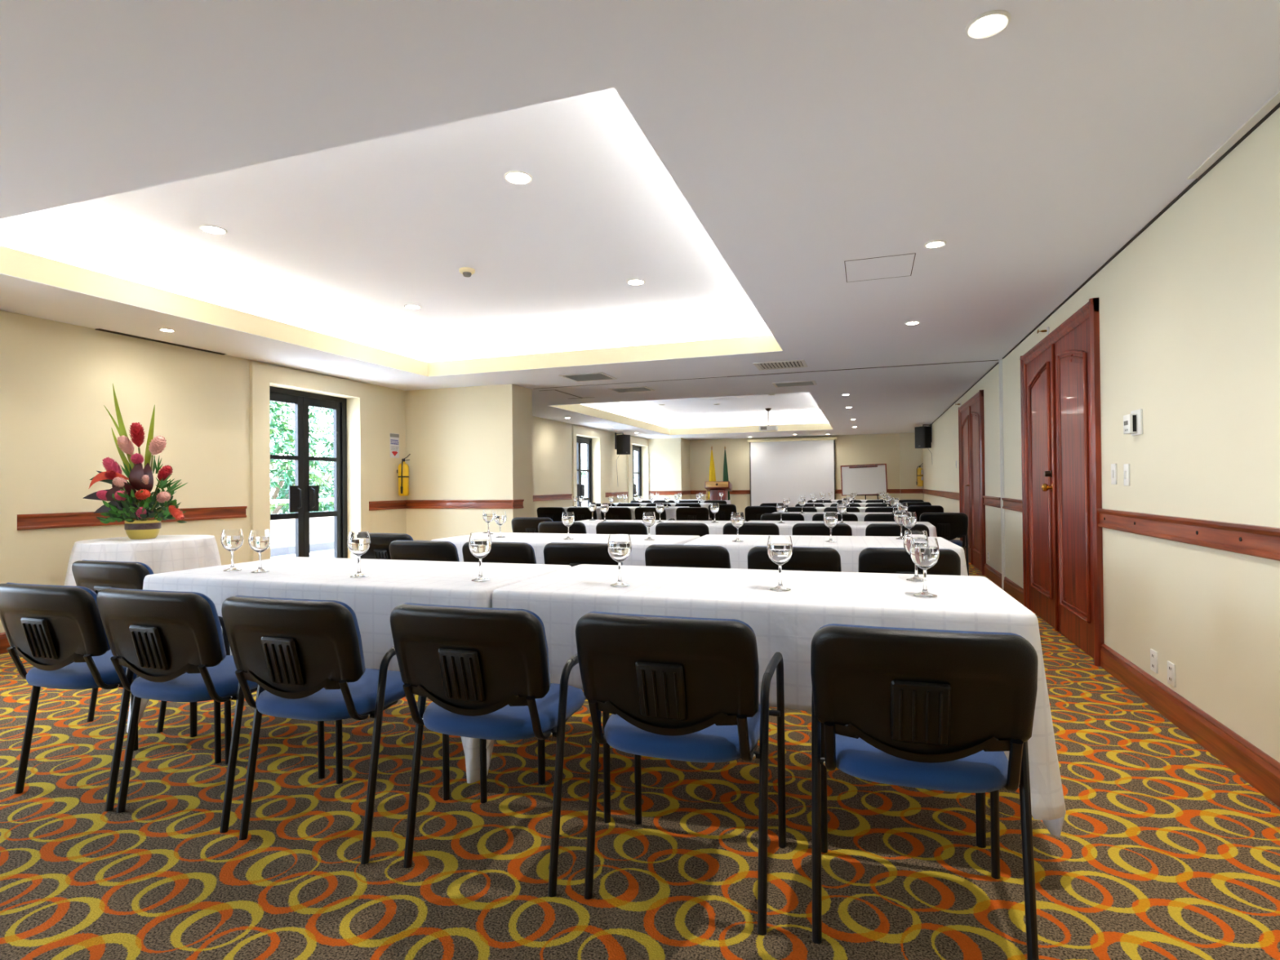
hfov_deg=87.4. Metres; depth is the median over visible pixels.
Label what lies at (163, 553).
tablecloth
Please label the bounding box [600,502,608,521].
water goblet
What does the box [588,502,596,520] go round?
water goblet
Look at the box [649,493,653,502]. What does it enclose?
water goblet
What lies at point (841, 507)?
bowl
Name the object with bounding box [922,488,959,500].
trim
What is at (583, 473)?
tree
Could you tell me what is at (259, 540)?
bowl
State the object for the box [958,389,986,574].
door
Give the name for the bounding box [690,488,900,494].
trim
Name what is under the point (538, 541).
tablecloth
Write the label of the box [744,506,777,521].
chair
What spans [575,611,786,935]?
chair
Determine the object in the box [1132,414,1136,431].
vent
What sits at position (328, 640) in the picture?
backrest
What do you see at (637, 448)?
window
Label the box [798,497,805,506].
bowl
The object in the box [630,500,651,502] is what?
chair
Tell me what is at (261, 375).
door frame
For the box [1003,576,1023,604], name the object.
baseboard
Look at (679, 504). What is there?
chair
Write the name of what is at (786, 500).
bowl
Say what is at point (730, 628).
cushion
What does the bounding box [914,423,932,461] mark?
loudspeaker
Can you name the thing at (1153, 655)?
wall outlet
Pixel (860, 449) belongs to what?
wall
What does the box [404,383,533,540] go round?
wall pillar
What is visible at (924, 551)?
bowl
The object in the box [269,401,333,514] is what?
tree
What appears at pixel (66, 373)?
wall
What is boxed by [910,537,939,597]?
water goblet
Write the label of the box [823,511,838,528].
bowl
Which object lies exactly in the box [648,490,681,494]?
trim
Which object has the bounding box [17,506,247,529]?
trim
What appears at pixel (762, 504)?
chair
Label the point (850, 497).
bowl
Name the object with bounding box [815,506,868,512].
tablecloth
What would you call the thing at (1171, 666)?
wall outlet
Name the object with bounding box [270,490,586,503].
terrace railing
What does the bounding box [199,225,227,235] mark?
recessed light
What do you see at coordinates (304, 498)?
door
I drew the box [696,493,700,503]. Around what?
water goblet
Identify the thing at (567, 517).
bowl
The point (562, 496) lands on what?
trim
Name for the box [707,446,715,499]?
flag
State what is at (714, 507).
bowl
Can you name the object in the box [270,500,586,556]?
parapet
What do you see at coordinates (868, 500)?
chair
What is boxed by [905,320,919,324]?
recessed light
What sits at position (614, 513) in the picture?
chair
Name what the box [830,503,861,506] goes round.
chair
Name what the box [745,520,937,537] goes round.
tablecloth
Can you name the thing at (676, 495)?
bowl
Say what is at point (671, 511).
tablecloth
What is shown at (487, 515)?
bowl
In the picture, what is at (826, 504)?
tablecloth
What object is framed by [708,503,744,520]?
chair
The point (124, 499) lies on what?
flower arrangement
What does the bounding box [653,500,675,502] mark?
chair
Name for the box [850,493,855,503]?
water goblet
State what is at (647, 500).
tablecloth
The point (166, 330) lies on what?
recessed light
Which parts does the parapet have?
skirting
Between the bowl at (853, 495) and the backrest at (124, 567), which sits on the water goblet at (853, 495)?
the bowl at (853, 495)
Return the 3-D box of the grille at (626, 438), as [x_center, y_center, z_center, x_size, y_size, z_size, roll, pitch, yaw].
[-0.317,-0.839,15.793,0.012,0.440,0.260,-1,-1,41]
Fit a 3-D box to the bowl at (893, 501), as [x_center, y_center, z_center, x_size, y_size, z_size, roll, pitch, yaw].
[3.049,0.269,8.060,0.091,0.104,0.090,-1,0,-2]
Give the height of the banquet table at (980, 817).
0.735 m
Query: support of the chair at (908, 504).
on the floor
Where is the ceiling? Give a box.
[0,0,1279,439]
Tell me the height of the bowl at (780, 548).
0.104 m
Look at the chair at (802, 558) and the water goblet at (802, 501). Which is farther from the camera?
the water goblet at (802, 501)
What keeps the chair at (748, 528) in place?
on the floor
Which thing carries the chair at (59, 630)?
on the floor
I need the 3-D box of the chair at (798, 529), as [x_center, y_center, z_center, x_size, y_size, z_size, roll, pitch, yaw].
[1.569,0.752,5.699,0.494,0.795,0.560,-1,0,20]
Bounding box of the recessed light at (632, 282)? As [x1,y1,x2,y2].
[626,279,644,285]
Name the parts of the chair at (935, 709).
leg, leg, post, seat frame, ribbed panel, seat, leg, post, leg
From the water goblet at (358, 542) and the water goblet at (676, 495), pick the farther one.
the water goblet at (676, 495)
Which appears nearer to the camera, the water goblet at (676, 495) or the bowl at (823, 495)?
the bowl at (823, 495)
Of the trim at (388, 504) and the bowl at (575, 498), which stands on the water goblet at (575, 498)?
the bowl at (575, 498)
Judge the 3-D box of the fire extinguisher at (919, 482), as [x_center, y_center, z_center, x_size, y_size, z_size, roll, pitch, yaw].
[7.080,-0.133,16.956,0.167,0.585,0.173,-1,0,19]
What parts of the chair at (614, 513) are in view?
ribbed panel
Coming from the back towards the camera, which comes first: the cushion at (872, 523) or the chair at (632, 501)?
the chair at (632, 501)
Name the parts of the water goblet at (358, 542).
stem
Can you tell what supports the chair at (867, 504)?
on the floor
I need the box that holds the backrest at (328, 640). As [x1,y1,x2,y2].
[235,595,365,673]
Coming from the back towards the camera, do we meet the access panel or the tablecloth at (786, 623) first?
the access panel
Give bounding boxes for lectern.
[704,480,732,500]
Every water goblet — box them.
[220,528,244,571]
[248,528,271,573]
[346,530,370,577]
[468,532,492,582]
[482,509,493,533]
[493,511,506,537]
[561,511,574,539]
[573,496,577,506]
[578,496,583,506]
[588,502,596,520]
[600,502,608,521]
[607,533,631,586]
[608,496,613,506]
[617,493,621,503]
[622,493,626,502]
[637,496,642,506]
[642,511,655,540]
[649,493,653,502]
[655,502,664,522]
[664,496,669,507]
[674,493,678,503]
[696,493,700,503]
[710,502,719,522]
[730,511,744,542]
[766,535,792,591]
[776,502,786,523]
[782,497,790,512]
[798,497,805,513]
[810,495,817,507]
[820,493,825,503]
[823,511,838,542]
[836,502,846,523]
[841,497,849,513]
[845,495,852,506]
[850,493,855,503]
[881,493,886,503]
[884,494,890,506]
[888,497,897,513]
[892,497,898,512]
[893,510,907,539]
[897,502,907,510]
[901,511,916,529]
[902,529,928,582]
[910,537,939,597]
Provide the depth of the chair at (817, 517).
7.17 m
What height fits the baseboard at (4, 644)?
0.140 m
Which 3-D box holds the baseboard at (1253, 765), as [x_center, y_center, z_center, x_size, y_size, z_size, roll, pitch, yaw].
[1.381,1.036,-0.096,0.020,0.140,8.715,-1,0,19]
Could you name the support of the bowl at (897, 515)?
on the water goblet at (897, 515)
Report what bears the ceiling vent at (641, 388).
in the ceiling
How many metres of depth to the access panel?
3.95 m
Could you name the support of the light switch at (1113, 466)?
attached to the wall at (1189, 309)
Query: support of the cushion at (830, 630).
on the chair at (935, 709)
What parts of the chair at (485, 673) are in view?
post, leg, ribbed panel, leg, seat, seat frame, post, leg, armrest, leg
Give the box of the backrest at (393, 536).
[386,533,413,540]
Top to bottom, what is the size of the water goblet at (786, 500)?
0.191 m
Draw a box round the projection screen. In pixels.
[747,436,836,506]
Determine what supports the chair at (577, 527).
on the floor
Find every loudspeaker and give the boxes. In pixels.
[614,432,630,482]
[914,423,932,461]
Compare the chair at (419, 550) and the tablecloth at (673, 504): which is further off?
the tablecloth at (673, 504)
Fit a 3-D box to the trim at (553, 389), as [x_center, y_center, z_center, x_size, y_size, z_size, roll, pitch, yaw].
[-0.996,-1.188,9.268,0.420,0.004,0.920,-1,0,19]
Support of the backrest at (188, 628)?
on the chair at (176, 646)
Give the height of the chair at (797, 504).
0.795 m
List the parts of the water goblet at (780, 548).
stem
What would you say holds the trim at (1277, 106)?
attached to the wall at (1189, 309)
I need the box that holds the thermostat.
[1123,408,1142,435]
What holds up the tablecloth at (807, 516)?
on the banquet table
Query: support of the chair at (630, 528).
on the floor
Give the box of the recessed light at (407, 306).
[404,304,421,309]
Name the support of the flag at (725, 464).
on the floor
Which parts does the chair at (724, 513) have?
ribbed panel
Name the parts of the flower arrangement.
blade, blade, blade, pot, blade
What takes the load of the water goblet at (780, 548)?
on the tablecloth at (786, 623)
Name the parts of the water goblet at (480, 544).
stem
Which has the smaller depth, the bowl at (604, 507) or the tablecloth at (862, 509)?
the bowl at (604, 507)
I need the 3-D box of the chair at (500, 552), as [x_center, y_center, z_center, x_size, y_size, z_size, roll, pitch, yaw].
[-0.774,0.763,4.172,0.494,0.795,0.560,-1,0,19]
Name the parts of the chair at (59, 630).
post, leg, ribbed panel, seat, post, leg, leg, leg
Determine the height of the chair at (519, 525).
0.795 m
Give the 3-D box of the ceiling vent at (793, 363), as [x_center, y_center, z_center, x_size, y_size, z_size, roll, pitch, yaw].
[1.501,-1.221,7.136,0.520,0.015,0.430,-1,0,19]
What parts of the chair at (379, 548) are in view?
ribbed panel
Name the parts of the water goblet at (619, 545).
stem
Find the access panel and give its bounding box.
[844,253,915,282]
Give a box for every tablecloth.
[64,534,221,586]
[126,556,571,783]
[431,532,700,565]
[485,564,1066,837]
[561,506,679,519]
[575,519,746,534]
[611,502,714,520]
[647,499,702,500]
[650,500,730,504]
[684,534,968,575]
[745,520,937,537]
[771,511,892,521]
[805,502,897,506]
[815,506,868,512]
[828,499,867,502]
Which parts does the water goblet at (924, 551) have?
stem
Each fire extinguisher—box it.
[396,453,410,496]
[915,462,923,486]
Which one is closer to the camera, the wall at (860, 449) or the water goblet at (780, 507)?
the water goblet at (780, 507)
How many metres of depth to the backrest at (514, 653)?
1.82 m
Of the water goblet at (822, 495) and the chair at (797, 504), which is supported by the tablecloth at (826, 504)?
the water goblet at (822, 495)
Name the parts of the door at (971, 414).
panel moulding, panel, panel moulding, panel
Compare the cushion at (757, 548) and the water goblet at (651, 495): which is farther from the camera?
the water goblet at (651, 495)
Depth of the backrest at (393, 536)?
4.74 m
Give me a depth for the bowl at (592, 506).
7.21 m
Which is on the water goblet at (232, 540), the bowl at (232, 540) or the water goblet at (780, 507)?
the bowl at (232, 540)
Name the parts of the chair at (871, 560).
ribbed panel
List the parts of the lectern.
golden panel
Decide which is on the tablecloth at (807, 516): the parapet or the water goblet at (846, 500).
the water goblet at (846, 500)
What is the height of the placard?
0.310 m
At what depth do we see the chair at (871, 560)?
3.32 m
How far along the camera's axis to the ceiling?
3.13 m
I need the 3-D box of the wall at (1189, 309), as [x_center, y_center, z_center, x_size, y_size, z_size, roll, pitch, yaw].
[3.708,-0.061,6.450,0.200,2.388,22.600,-1,0,19]
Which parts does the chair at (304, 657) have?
post, leg, ribbed panel, seat, leg, post, seat frame, leg, leg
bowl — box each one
[220,528,244,551]
[248,528,271,552]
[346,530,370,555]
[468,532,492,559]
[482,509,493,523]
[493,511,506,525]
[561,511,574,527]
[573,496,577,502]
[578,496,583,502]
[588,502,596,512]
[600,502,608,513]
[607,533,631,562]
[608,496,613,502]
[637,496,642,502]
[642,511,655,527]
[655,502,664,513]
[664,496,669,502]
[674,493,678,499]
[710,502,719,513]
[730,511,744,528]
[766,535,792,565]
[776,502,786,514]
[782,497,790,506]
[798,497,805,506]
[810,495,817,502]
[820,493,825,498]
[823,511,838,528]
[836,502,846,514]
[841,497,849,506]
[845,495,852,501]
[850,493,855,498]
[884,494,890,502]
[888,497,897,506]
[893,510,907,525]
[902,529,928,555]
[910,537,939,569]
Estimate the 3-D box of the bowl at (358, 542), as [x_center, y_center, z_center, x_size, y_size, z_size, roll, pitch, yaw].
[-1.191,0.271,2.837,0.090,0.104,0.091,-1,0,16]
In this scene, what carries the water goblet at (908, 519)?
on the tablecloth at (849, 548)
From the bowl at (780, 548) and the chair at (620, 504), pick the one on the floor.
the chair at (620, 504)
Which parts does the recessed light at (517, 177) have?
bulb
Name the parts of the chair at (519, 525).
ribbed panel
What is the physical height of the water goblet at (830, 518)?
0.191 m
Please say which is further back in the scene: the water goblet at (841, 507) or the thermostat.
the water goblet at (841, 507)
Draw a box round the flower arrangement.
[83,383,187,539]
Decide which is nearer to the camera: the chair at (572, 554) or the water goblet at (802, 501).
the chair at (572, 554)
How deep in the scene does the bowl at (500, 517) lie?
4.91 m
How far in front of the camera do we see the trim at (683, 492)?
18.57 m
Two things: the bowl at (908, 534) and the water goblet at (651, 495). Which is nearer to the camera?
the bowl at (908, 534)
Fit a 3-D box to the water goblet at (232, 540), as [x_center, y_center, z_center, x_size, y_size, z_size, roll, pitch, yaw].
[-1.881,0.322,3.089,0.091,0.191,0.090,-1,-1,43]
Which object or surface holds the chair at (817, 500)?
on the floor
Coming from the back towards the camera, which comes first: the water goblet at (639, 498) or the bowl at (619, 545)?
the water goblet at (639, 498)
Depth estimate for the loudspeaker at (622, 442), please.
15.80 m
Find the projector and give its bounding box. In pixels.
[759,408,777,431]
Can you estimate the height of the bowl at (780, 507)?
0.104 m
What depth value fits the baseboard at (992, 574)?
7.48 m
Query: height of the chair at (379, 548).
0.795 m
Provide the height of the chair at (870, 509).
0.795 m
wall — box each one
[0,310,647,585]
[689,433,900,519]
[899,432,923,500]
[922,107,1279,762]
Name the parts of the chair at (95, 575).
leg, ribbed panel, leg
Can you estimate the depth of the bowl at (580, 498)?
11.48 m
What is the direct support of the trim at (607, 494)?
attached to the wall at (66, 373)
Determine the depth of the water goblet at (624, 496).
13.59 m
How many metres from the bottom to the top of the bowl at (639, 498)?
0.104 m
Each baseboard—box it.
[0,632,10,653]
[984,563,1001,588]
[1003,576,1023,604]
[1100,643,1279,807]
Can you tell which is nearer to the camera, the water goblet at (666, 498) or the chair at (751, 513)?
the chair at (751, 513)
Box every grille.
[622,435,630,453]
[915,426,924,448]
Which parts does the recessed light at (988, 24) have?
bulb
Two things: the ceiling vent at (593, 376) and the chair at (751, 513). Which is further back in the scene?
the chair at (751, 513)
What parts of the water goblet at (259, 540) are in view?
stem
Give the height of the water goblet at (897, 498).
0.191 m
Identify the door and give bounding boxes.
[269,386,347,558]
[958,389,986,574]
[1019,297,1104,666]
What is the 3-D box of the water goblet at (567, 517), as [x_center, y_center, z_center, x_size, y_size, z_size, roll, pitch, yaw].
[-0.505,0.321,4.707,0.091,0.191,0.090,-1,-1,42]
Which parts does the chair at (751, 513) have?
ribbed panel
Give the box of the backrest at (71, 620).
[5,582,110,650]
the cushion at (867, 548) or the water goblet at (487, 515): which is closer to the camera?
the cushion at (867, 548)
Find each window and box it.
[576,435,592,506]
[632,444,641,500]
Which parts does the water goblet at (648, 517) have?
stem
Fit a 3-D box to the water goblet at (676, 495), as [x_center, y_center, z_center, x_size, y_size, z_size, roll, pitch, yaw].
[0.724,0.374,13.276,0.090,0.191,0.091,0,0,-26]
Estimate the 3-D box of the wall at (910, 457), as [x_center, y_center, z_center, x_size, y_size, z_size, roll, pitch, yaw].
[6.942,-0.012,17.117,0.537,2.388,0.120,-1,0,19]
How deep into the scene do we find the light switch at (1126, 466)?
3.62 m
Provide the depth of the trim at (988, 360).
7.55 m
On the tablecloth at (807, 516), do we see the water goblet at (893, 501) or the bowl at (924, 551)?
the water goblet at (893, 501)
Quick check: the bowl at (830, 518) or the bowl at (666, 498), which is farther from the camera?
the bowl at (666, 498)
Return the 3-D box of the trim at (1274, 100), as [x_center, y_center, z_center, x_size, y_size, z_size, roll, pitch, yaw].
[1.127,-1.281,-0.694,0.036,0.007,7.400,-1,0,19]
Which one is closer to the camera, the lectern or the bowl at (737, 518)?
the bowl at (737, 518)
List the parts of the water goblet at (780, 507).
stem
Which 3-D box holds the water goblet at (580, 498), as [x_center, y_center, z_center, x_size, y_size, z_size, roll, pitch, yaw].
[-1.010,0.377,11.518,0.091,0.191,0.091,-1,-1,41]
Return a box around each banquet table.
[189,702,197,737]
[537,738,986,848]
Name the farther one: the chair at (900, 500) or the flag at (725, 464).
the flag at (725, 464)
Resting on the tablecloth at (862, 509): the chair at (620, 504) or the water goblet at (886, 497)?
the water goblet at (886, 497)
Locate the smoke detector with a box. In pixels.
[458,266,475,277]
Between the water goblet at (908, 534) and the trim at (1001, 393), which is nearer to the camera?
the water goblet at (908, 534)
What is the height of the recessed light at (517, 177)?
0.009 m
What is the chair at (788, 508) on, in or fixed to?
on the floor
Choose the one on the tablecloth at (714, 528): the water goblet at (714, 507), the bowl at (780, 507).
the water goblet at (714, 507)
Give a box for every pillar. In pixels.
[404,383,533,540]
[648,437,690,499]
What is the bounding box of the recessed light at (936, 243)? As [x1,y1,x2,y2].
[923,240,946,248]
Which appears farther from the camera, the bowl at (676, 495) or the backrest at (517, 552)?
the bowl at (676, 495)
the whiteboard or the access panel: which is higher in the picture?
the access panel
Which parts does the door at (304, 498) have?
door, push plate, door handle, door handle, push plate, door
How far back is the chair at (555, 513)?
10.31 m
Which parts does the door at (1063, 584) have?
panel moulding, panel, knob, panel moulding, panel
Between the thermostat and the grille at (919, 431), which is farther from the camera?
the grille at (919, 431)
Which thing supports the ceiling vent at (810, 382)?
in the ceiling
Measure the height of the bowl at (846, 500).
0.104 m
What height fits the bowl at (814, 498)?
0.104 m
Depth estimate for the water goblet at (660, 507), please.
6.71 m
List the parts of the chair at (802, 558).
ribbed panel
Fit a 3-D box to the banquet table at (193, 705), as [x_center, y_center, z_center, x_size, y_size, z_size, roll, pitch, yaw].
[-1.256,0.788,3.073,1.690,0.735,0.782,-1,0,18]
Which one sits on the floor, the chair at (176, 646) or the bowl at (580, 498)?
the chair at (176, 646)
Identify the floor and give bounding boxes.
[0,549,1279,959]
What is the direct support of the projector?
hanging from the ceiling
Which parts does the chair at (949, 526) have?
ribbed panel, seat, post, leg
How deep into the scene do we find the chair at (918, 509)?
9.45 m
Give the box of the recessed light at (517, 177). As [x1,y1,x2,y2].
[503,170,532,184]
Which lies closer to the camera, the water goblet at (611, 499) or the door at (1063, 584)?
the door at (1063, 584)
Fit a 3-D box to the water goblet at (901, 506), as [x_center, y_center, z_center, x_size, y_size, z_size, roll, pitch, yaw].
[2.394,0.304,6.103,0.091,0.191,0.090,0,-1,-40]
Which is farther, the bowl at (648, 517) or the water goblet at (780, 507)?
the water goblet at (780, 507)
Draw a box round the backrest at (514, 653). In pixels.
[403,602,551,687]
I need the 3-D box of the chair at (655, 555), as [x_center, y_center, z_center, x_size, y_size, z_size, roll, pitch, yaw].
[0.327,0.750,3.851,0.494,0.795,0.560,-1,0,20]
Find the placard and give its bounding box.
[390,433,399,457]
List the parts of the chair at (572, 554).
ribbed panel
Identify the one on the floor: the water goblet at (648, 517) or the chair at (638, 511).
the chair at (638, 511)
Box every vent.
[558,372,617,382]
[608,386,654,392]
[753,359,807,370]
[772,380,817,386]
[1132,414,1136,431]
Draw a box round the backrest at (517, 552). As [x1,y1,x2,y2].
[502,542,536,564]
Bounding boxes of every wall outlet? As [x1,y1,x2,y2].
[1150,648,1158,673]
[1167,660,1175,687]
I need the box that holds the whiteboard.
[840,463,887,499]
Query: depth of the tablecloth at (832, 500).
14.58 m
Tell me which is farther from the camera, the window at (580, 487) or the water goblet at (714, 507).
the window at (580, 487)
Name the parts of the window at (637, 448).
door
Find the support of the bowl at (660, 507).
on the water goblet at (660, 507)
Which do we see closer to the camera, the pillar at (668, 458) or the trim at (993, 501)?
the trim at (993, 501)
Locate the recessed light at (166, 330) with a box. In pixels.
[158,328,175,332]
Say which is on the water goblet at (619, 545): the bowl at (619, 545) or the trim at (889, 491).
the bowl at (619, 545)
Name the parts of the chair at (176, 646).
post, leg, ribbed panel, seat, leg, post, leg, leg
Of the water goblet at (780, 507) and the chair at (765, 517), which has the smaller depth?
the water goblet at (780, 507)
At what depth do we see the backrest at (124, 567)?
3.03 m
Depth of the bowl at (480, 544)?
2.65 m
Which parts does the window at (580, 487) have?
door, push plate, push plate, door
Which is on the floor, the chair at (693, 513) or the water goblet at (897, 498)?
the chair at (693, 513)
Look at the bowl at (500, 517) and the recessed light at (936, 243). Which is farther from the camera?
the bowl at (500, 517)
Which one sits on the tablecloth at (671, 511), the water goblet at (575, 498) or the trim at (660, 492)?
the water goblet at (575, 498)
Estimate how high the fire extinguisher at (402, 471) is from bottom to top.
0.543 m
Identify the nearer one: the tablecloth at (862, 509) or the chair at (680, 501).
the tablecloth at (862, 509)
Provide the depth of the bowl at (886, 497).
10.00 m
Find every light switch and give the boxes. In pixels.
[1111,463,1116,484]
[1123,463,1129,485]
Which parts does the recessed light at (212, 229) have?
bulb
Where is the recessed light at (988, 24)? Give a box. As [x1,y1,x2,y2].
[965,9,1010,39]
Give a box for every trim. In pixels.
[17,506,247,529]
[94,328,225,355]
[368,500,406,510]
[406,499,511,508]
[511,499,524,508]
[533,493,572,501]
[539,389,588,399]
[540,360,998,388]
[605,491,628,497]
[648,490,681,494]
[681,490,690,494]
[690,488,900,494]
[900,488,922,493]
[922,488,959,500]
[928,102,1279,426]
[982,495,1000,507]
[999,360,1005,590]
[1001,497,1022,511]
[1096,508,1279,560]
[1186,89,1279,179]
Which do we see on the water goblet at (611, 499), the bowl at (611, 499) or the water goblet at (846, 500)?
the bowl at (611, 499)
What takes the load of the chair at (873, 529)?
on the floor
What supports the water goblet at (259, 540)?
on the tablecloth at (389, 584)
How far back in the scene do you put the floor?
2.04 m
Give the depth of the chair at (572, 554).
3.81 m
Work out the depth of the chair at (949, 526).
7.19 m
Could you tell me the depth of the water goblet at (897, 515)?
4.44 m
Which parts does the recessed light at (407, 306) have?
bulb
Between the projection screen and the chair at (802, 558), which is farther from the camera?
the projection screen
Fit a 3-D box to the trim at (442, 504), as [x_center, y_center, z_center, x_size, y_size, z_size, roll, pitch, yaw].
[-2.324,0.309,8.515,1.585,0.110,0.028,-1,0,19]
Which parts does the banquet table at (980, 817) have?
leg, leg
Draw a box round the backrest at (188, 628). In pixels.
[110,587,226,660]
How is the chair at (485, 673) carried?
on the floor
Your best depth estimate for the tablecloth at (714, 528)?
6.64 m
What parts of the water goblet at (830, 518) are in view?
stem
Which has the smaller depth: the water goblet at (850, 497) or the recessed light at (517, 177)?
the recessed light at (517, 177)
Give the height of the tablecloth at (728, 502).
0.571 m
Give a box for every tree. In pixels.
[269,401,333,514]
[313,440,333,511]
[581,471,586,496]
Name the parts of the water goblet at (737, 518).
stem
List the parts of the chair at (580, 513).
ribbed panel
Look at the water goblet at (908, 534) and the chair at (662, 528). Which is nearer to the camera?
the water goblet at (908, 534)
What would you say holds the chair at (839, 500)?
on the floor
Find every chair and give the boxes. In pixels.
[0,582,221,811]
[71,560,166,732]
[96,587,324,832]
[221,595,449,864]
[360,533,413,559]
[389,540,459,561]
[390,602,610,897]
[462,542,536,564]
[511,517,553,533]
[537,506,564,521]
[537,521,586,533]
[543,542,622,566]
[566,506,601,521]
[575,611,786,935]
[595,502,615,506]
[595,522,647,534]
[600,506,635,519]
[617,502,641,506]
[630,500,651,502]
[634,506,675,519]
[644,544,730,568]
[645,502,671,506]
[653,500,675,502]
[655,522,709,537]
[675,502,701,506]
[675,506,711,520]
[679,500,701,502]
[703,500,726,503]
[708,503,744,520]
[722,522,779,535]
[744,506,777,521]
[747,546,841,572]
[760,502,788,506]
[760,513,804,520]
[785,506,817,511]
[791,523,852,536]
[795,503,824,506]
[807,499,831,502]
[810,623,1039,959]
[812,513,857,521]
[823,506,859,512]
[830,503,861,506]
[836,499,862,502]
[857,547,960,575]
[863,513,894,521]
[865,499,888,502]
[865,503,897,506]
[865,506,897,512]
[865,523,929,537]
[898,499,924,502]
[902,502,931,506]
[906,505,943,521]
[919,512,968,575]
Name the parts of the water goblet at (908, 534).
stem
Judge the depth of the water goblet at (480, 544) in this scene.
2.66 m
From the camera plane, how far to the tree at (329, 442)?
17.85 m
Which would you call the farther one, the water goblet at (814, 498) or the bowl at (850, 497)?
the water goblet at (814, 498)
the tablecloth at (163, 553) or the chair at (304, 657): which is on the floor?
the chair at (304, 657)
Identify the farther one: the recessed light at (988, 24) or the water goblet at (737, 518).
the water goblet at (737, 518)
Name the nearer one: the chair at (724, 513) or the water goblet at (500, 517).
the water goblet at (500, 517)
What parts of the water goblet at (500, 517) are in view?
stem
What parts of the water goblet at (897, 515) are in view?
stem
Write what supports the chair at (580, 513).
on the floor
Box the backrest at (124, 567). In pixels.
[81,560,153,574]
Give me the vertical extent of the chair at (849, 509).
0.795 m
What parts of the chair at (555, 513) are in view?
ribbed panel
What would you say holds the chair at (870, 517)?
on the floor
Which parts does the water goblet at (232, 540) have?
stem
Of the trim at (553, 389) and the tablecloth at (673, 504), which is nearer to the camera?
the trim at (553, 389)
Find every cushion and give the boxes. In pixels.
[588,611,756,639]
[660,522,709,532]
[755,546,835,550]
[817,623,1024,638]
[866,547,951,550]
[871,523,923,524]
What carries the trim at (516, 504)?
attached to the wall pillar at (472, 442)
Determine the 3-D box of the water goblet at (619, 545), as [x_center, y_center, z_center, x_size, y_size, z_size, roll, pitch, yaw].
[-0.076,0.301,2.511,0.091,0.191,0.091,-1,-1,41]
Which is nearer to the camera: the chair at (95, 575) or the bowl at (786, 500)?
the chair at (95, 575)
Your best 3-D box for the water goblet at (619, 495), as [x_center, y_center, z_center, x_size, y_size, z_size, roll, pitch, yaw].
[-0.429,0.390,13.934,0.091,0.191,0.090,0,-1,-34]
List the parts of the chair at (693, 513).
ribbed panel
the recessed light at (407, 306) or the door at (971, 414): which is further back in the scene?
the door at (971, 414)
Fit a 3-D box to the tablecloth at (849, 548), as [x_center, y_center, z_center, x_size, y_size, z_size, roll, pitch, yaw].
[1.232,0.724,4.454,1.750,0.648,0.994,-1,0,16]
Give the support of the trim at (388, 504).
attached to the wall at (66, 373)
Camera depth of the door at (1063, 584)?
4.71 m
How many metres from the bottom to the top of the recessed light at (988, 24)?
0.009 m
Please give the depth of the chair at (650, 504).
11.94 m
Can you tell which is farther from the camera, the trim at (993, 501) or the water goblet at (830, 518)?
the trim at (993, 501)
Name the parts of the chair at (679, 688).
leg, post, leg, ribbed panel, seat, seat frame, post, leg, armrest, leg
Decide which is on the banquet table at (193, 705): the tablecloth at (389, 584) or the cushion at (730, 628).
the tablecloth at (389, 584)
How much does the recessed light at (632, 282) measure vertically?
0.009 m
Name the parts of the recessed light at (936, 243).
bulb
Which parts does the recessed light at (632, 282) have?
bulb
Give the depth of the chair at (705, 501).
13.70 m
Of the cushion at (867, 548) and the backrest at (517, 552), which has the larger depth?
the backrest at (517, 552)
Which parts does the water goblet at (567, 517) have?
stem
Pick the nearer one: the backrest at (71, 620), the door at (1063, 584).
the backrest at (71, 620)
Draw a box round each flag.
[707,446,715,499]
[723,446,729,500]
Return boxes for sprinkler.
[1036,326,1049,334]
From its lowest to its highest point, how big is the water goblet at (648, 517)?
0.191 m
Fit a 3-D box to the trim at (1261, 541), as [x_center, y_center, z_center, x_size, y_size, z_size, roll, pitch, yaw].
[1.370,0.209,-0.089,0.028,0.110,8.715,-1,0,19]
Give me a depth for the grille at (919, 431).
14.42 m
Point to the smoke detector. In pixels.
(467, 272)
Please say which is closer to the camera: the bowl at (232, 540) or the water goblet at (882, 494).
the bowl at (232, 540)
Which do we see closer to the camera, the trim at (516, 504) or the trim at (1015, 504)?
the trim at (1015, 504)
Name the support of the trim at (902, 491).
attached to the wall at (910, 457)
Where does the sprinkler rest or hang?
attached to the wall at (1189, 309)
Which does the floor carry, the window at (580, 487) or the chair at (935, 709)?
the chair at (935, 709)
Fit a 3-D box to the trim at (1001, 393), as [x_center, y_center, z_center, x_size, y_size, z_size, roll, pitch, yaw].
[3.765,-0.053,6.959,0.020,2.378,0.080,-1,0,19]

